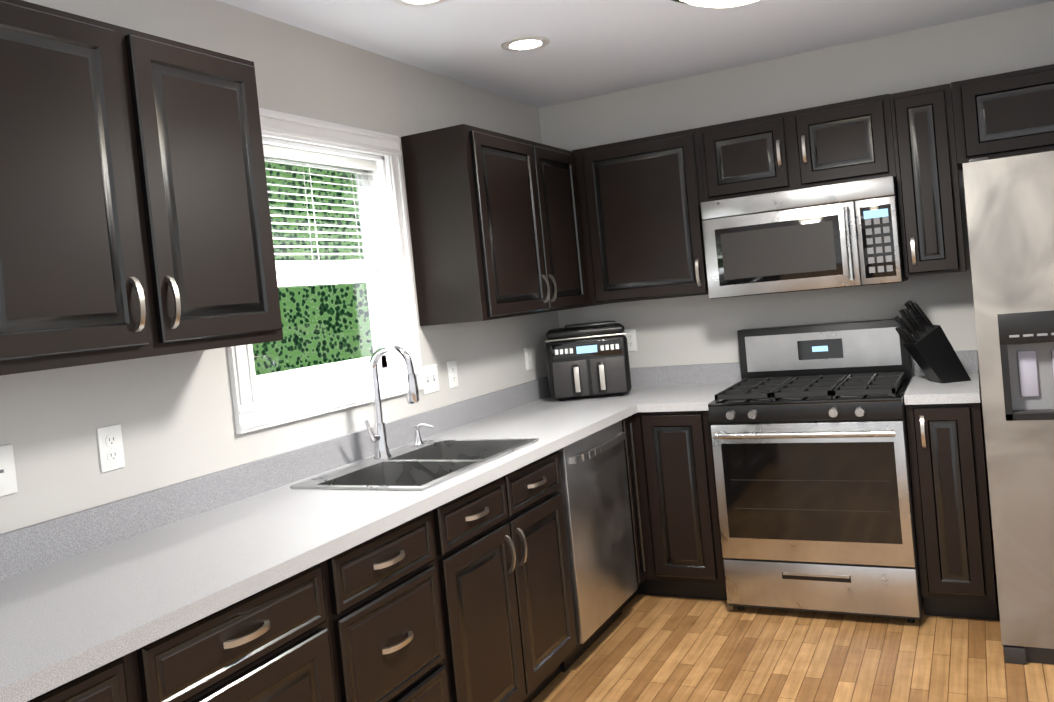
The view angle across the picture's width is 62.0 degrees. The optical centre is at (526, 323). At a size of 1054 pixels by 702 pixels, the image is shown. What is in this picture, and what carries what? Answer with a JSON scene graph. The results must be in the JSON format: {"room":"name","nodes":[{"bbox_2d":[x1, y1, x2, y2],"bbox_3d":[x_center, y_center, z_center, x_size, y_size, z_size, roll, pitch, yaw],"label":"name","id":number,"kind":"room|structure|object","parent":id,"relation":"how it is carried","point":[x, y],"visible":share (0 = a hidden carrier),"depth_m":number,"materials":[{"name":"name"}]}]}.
{"room":"kitchen","nodes":[
{"label":"kitchen","id":0,"kind":"room"},
{"bbox_2d":[0,0,559,533],"bbox_3d":[-1.300,0.276,2.005,0.120,2.440,6.550,-5,2,27],"label":"wall","id":1,"kind":"structure","parent":0,"point":[172,414],"depth_m":2.68,"materials":[{"name":"paint"}]},
{"bbox_2d":[0,444,17,496],"bbox_3d":[-1.213,0.341,2.023,0.008,0.115,0.070,-5,2,27],"label":"outlet plate","id":2,"kind":"object","parent":1,"relation":"attached to","point":[8,482],"visible":1,"depth_m":2.04,"materials":[{"name":"white plastic"}]},
{"bbox_2d":[97,424,124,472],"bbox_3d":[-1.081,0.324,2.282,0.008,0.115,0.070,-5,2,27],"label":"electrical outlet plate","id":3,"kind":"object","parent":1,"relation":"attached to","point":[110,446],"visible":1,"depth_m":2.28,"materials":[{"name":"white plastic"}]},
{"bbox_2d":[0,0,282,375],"bbox_3d":[-1.042,-0.297,2.112,0.319,0.774,0.887,-5,2,27],"label":"upper cabinet","id":4,"kind":"object","parent":1,"relation":"attached to","point":[135,220],"visible":1,"depth_m":1.99,"materials":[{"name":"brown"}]},
{"bbox_2d":[227,108,424,433],"bbox_3d":[-0.749,-0.203,3.120,0.144,1.020,1.000,-5,2,27],"label":"window","id":5,"kind":"structure","parent":1,"relation":"in","point":[249,388],"depth_m":3.25,"materials":[{"name":"white"}]},
{"bbox_2d":[263,144,391,343],"bbox_3d":[-0.748,-0.236,3.117,0.047,0.746,0.784,-5,2,27],"label":"window blinds","id":6,"kind":"object","parent":5,"relation":"attached to","point":[294,155],"visible":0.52,"depth_m":3.16,"materials":[{"name":"white plastic"}]},
{"bbox_2d":[422,364,439,394],"bbox_3d":[-0.394,0.229,3.621,0.016,0.115,0.116,-5,2,27],"label":"light switch","id":7,"kind":"object","parent":1,"relation":"attached to","point":[430,378],"visible":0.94,"depth_m":3.62,"materials":[{"name":"white plastic"}]},
{"bbox_2d":[447,360,458,387],"bbox_3d":[-0.318,0.218,3.778,0.008,0.115,0.070,-5,2,27],"label":"electrical outlet plate","id":8,"kind":"object","parent":1,"relation":"attached to","point":[452,373],"visible":1,"depth_m":3.77,"materials":[{"name":"white plastic"}]},
{"bbox_2d":[401,124,552,325],"bbox_3d":[-0.204,-0.404,3.754,0.319,0.773,0.568,-5,2,27],"label":"upper cabinet","id":9,"kind":"object","parent":1,"relation":"attached to","point":[495,225],"depth_m":3.54,"materials":[{"name":"black wood"}]},
{"bbox_2d":[524,347,532,370],"bbox_3d":[0.008,0.178,4.419,0.008,0.115,0.070,-5,2,27],"label":"electrical outlet plate","id":10,"kind":"object","parent":1,"relation":"attached to","point":[528,358],"visible":1,"depth_m":4.41,"materials":[{"name":"white plastic"}]},
{"bbox_2d":[537,143,592,310],"bbox_3d":[0.025,-0.440,4.205,0.319,0.773,0.447,-5,2,27],"label":"upper cabinet","id":11,"kind":"object","parent":1,"relation":"attached to","point":[558,175],"depth_m":4.15,"materials":[{"name":"black wood"}]},
{"bbox_2d":[217,0,1053,107],"bbox_3d":[0.821,-1.149,0.744,5.240,0.060,6.670,-5,2,27],"label":"ceiling","id":12,"kind":"structure","parent":0,"point":[592,48],"depth_m":3.56,"materials":[{"name":"white paint"}]},
{"bbox_2d":[393,0,446,5],"bbox_3d":[-0.341,-1.065,2.855,0.196,0.008,0.196,-5,2,27],"label":"recessed light","id":13,"kind":"object","parent":12,"relation":"in","point":[417,2],"visible":1,"depth_m":2.91,"materials":[{"name":"white"}]},
{"bbox_2d":[501,36,549,51],"bbox_3d":[-0.006,-1.117,3.513,0.196,0.008,0.196,-5,2,27],"label":"recessed light","id":14,"kind":"object","parent":12,"relation":"in","point":[523,43],"visible":1,"depth_m":3.50,"materials":[{"name":"white"}]},
{"bbox_2d":[671,0,757,7],"bbox_3d":[0.572,-1.026,2.443,0.410,0.238,0.410,-5,2,27],"label":"semi-flush ceiling light","id":15,"kind":"object","parent":12,"relation":"attached to","point":[718,3],"visible":1,"depth_m":2.50,"materials":[{"name":"white plastic"}]},
{"bbox_2d":[532,574,1053,701],"bbox_3d":[0.931,1.348,0.888,5.900,0.060,7.030,-5,2,27],"label":"floor","id":16,"kind":"structure","parent":0,"point":[648,648],"depth_m":3.24,"materials":[{"name":"brown wood"}]},
{"bbox_2d":[27,563,334,701],"bbox_3d":[-0.937,1.039,1.746,0.645,0.867,1.073,-5,2,27],"label":"base cabinet","id":17,"kind":"object","parent":16,"relation":"on","point":[270,644],"visible":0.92,"depth_m":1.82,"materials":[{"name":"brown wood"}]},
{"bbox_2d":[321,511,448,701],"bbox_3d":[-0.589,0.985,2.431,0.645,0.867,0.463,-5,2,27],"label":"base cabinet","id":18,"kind":"object","parent":16,"relation":"on","point":[383,617],"visible":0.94,"depth_m":2.26,"materials":[{"name":"brown wood"}]},
{"bbox_2d":[429,451,576,701],"bbox_3d":[-0.287,0.937,3.024,0.645,0.867,0.867,-5,2,27],"label":"base cabinet","id":19,"kind":"object","parent":16,"relation":"on","point":[501,561],"visible":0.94,"depth_m":2.82,"materials":[{"name":"brown wood"}]},
{"bbox_2d":[557,420,637,671],"bbox_3d":[0.069,0.885,3.673,0.634,0.862,0.608,-5,2,27],"label":"dishwasher","id":20,"kind":"object","parent":16,"relation":"on","point":[597,516],"visible":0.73,"depth_m":3.48,"materials":[{"name":"grey metal"}]},
{"bbox_2d":[621,410,726,609],"bbox_3d":[0.514,0.823,4.229,0.981,0.867,0.784,-5,2,27],"label":"base cabinet","id":21,"kind":"object","parent":16,"relation":"on","point":[672,492],"visible":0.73,"depth_m":3.88,"materials":[{"name":"brown wood"}]},
{"bbox_2d":[0,366,659,701],"bbox_3d":[-0.367,0.443,2.931,0.660,0.138,3.838,-5,2,27],"label":"countertop","id":22,"kind":"structure","parent":21,"relation":"on","point":[82,592],"depth_m":2.18,"materials":[{"name":"stone"}]},
{"bbox_2d":[364,344,418,459],"bbox_3d":[-0.478,0.273,3.032,0.208,0.399,0.122,-5,2,27],"label":"pull-down faucet","id":23,"kind":"object","parent":22,"relation":"on","point":[378,439],"visible":1,"depth_m":3.07,"materials":[{"name":"silver metal"}]},
{"bbox_2d":[290,439,538,490],"bbox_3d":[-0.339,0.551,2.966,0.495,0.178,0.760,-5,2,27],"label":"double-bowl sink","id":24,"kind":"object","parent":22,"relation":"in","point":[428,464],"visible":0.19,"depth_m":2.98,"materials":[{"name":"silver metal"}]},
{"bbox_2d":[413,423,433,446],"bbox_3d":[-0.387,0.415,3.283,0.098,0.084,0.043,-5,2,27],"label":"soap dispenser","id":25,"kind":"object","parent":24,"relation":"on","point":[417,439],"visible":1,"depth_m":3.28,"materials":[{"name":"silver metal"}]},
{"bbox_2d":[545,320,631,400],"bbox_3d":[0.302,0.183,4.374,0.400,0.360,0.353,-5,2,3],"label":"air fryer","id":26,"kind":"object","parent":22,"relation":"on","point":[588,359],"visible":1,"depth_m":4.25,"materials":[{"name":"black plastic"}]},
{"bbox_2d":[636,362,741,411],"bbox_3d":[0.788,0.294,4.120,0.321,0.138,0.658,-5,2,27],"label":"countertop","id":27,"kind":"structure","parent":21,"relation":"on","point":[679,387],"depth_m":4.35,"materials":[{"name":"stone"}]},
{"bbox_2d":[708,319,923,622],"bbox_3d":[1.275,0.609,3.830,0.756,1.168,0.752,-5,2,27],"label":"gas range","id":28,"kind":"object","parent":16,"relation":"on","point":[810,445],"visible":0.94,"depth_m":3.58,"materials":[{"name":"grey metal"}]},
{"bbox_2d":[905,401,997,619],"bbox_3d":[1.770,0.717,3.649,0.260,0.867,0.663,-5,2,27],"label":"base cabinet","id":29,"kind":"object","parent":16,"relation":"on","point":[951,507],"visible":0.98,"depth_m":3.38,"materials":[{"name":"brown wood"}]},
{"bbox_2d":[904,350,979,404],"bbox_3d":[1.727,0.216,3.645,0.263,0.138,0.643,-5,2,27],"label":"countertop","id":30,"kind":"structure","parent":29,"relation":"on","point":[920,390],"depth_m":3.50,"materials":[{"name":"stone"}]},
{"bbox_2d":[895,300,971,382],"bbox_3d":[1.693,0.072,3.679,0.258,0.353,0.110,-6,2,-1],"label":"knife block","id":31,"kind":"object","parent":30,"relation":"on","point":[929,348],"visible":1,"depth_m":3.63,"materials":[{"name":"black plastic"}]},
{"bbox_2d":[962,151,1053,664],"bbox_3d":[2.192,0.247,3.168,0.980,1.750,0.918,-5,2,27],"label":"refrigerator","id":32,"kind":"object","parent":16,"relation":"on","point":[1009,201],"visible":1,"depth_m":2.98,"materials":[{"name":"silver metal"}]},
{"bbox_2d":[538,1,1053,573],"bbox_3d":[1.597,-0.071,4.119,3.135,2.440,0.120,-5,2,27],"label":"wall","id":33,"kind":"structure","parent":0,"point":[698,329],"depth_m":4.16,"materials":[{"name":"paint"}]},
{"bbox_2d":[624,329,636,350],"bbox_3d":[0.539,0.089,4.597,0.070,0.115,0.008,-5,2,27],"label":"electrical outlet plate","id":34,"kind":"object","parent":33,"relation":"attached to","point":[630,334],"visible":0.9,"depth_m":4.59,"materials":[{"name":"white plastic"}]},
{"bbox_2d":[572,128,708,304],"bbox_3d":[0.601,-0.506,4.327,0.638,0.772,0.345,-5,2,27],"label":"upper cabinet","id":35,"kind":"object","parent":33,"relation":"attached to","point":[640,200],"visible":0.98,"depth_m":4.19,"materials":[{"name":"black wood"}]},
{"bbox_2d":[698,94,896,201],"bbox_3d":[1.229,-0.770,3.987,0.821,0.348,0.345,-5,2,27],"label":"upper cabinet","id":36,"kind":"object","parent":33,"relation":"attached to","point":[841,142],"visible":0.98,"depth_m":3.85,"materials":[{"name":"black wood"}]},
{"bbox_2d":[701,176,907,298],"bbox_3d":[1.243,-0.371,3.952,0.811,0.440,0.441,-5,2,27],"label":"over-the-range microwave","id":37,"kind":"object","parent":36,"relation":"attached to","point":[845,234],"visible":1,"depth_m":3.78,"materials":[{"name":"grey metal"}]},
{"bbox_2d":[890,83,965,276],"bbox_3d":[1.717,-0.597,3.752,0.230,0.769,0.345,-5,2,27],"label":"upper cabinet","id":38,"kind":"object","parent":33,"relation":"attached to","point":[923,127],"visible":1,"depth_m":3.62,"materials":[{"name":"black wood"}]},
{"bbox_2d":[951,64,1053,169],"bbox_3d":[2.249,-0.863,3.460,1.014,0.330,0.345,-5,2,27],"label":"upper cabinet","id":39,"kind":"object","parent":33,"relation":"attached to","point":[1004,115],"visible":1,"depth_m":3.48,"materials":[{"name":"black wood"}]},
{"label":"outside","id":40,"kind":"structure","parent":0,"visible":0},
{"bbox_2d":[252,162,372,375],"bbox_3d":[-2.160,0.021,3.912,3.090,4.240,4.440,-5,2,27],"label":"tree foliage","id":41,"kind":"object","parent":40,"point":[332,317],"depth_m":5.99,"materials":[{"name":"green plant"}]}
]}

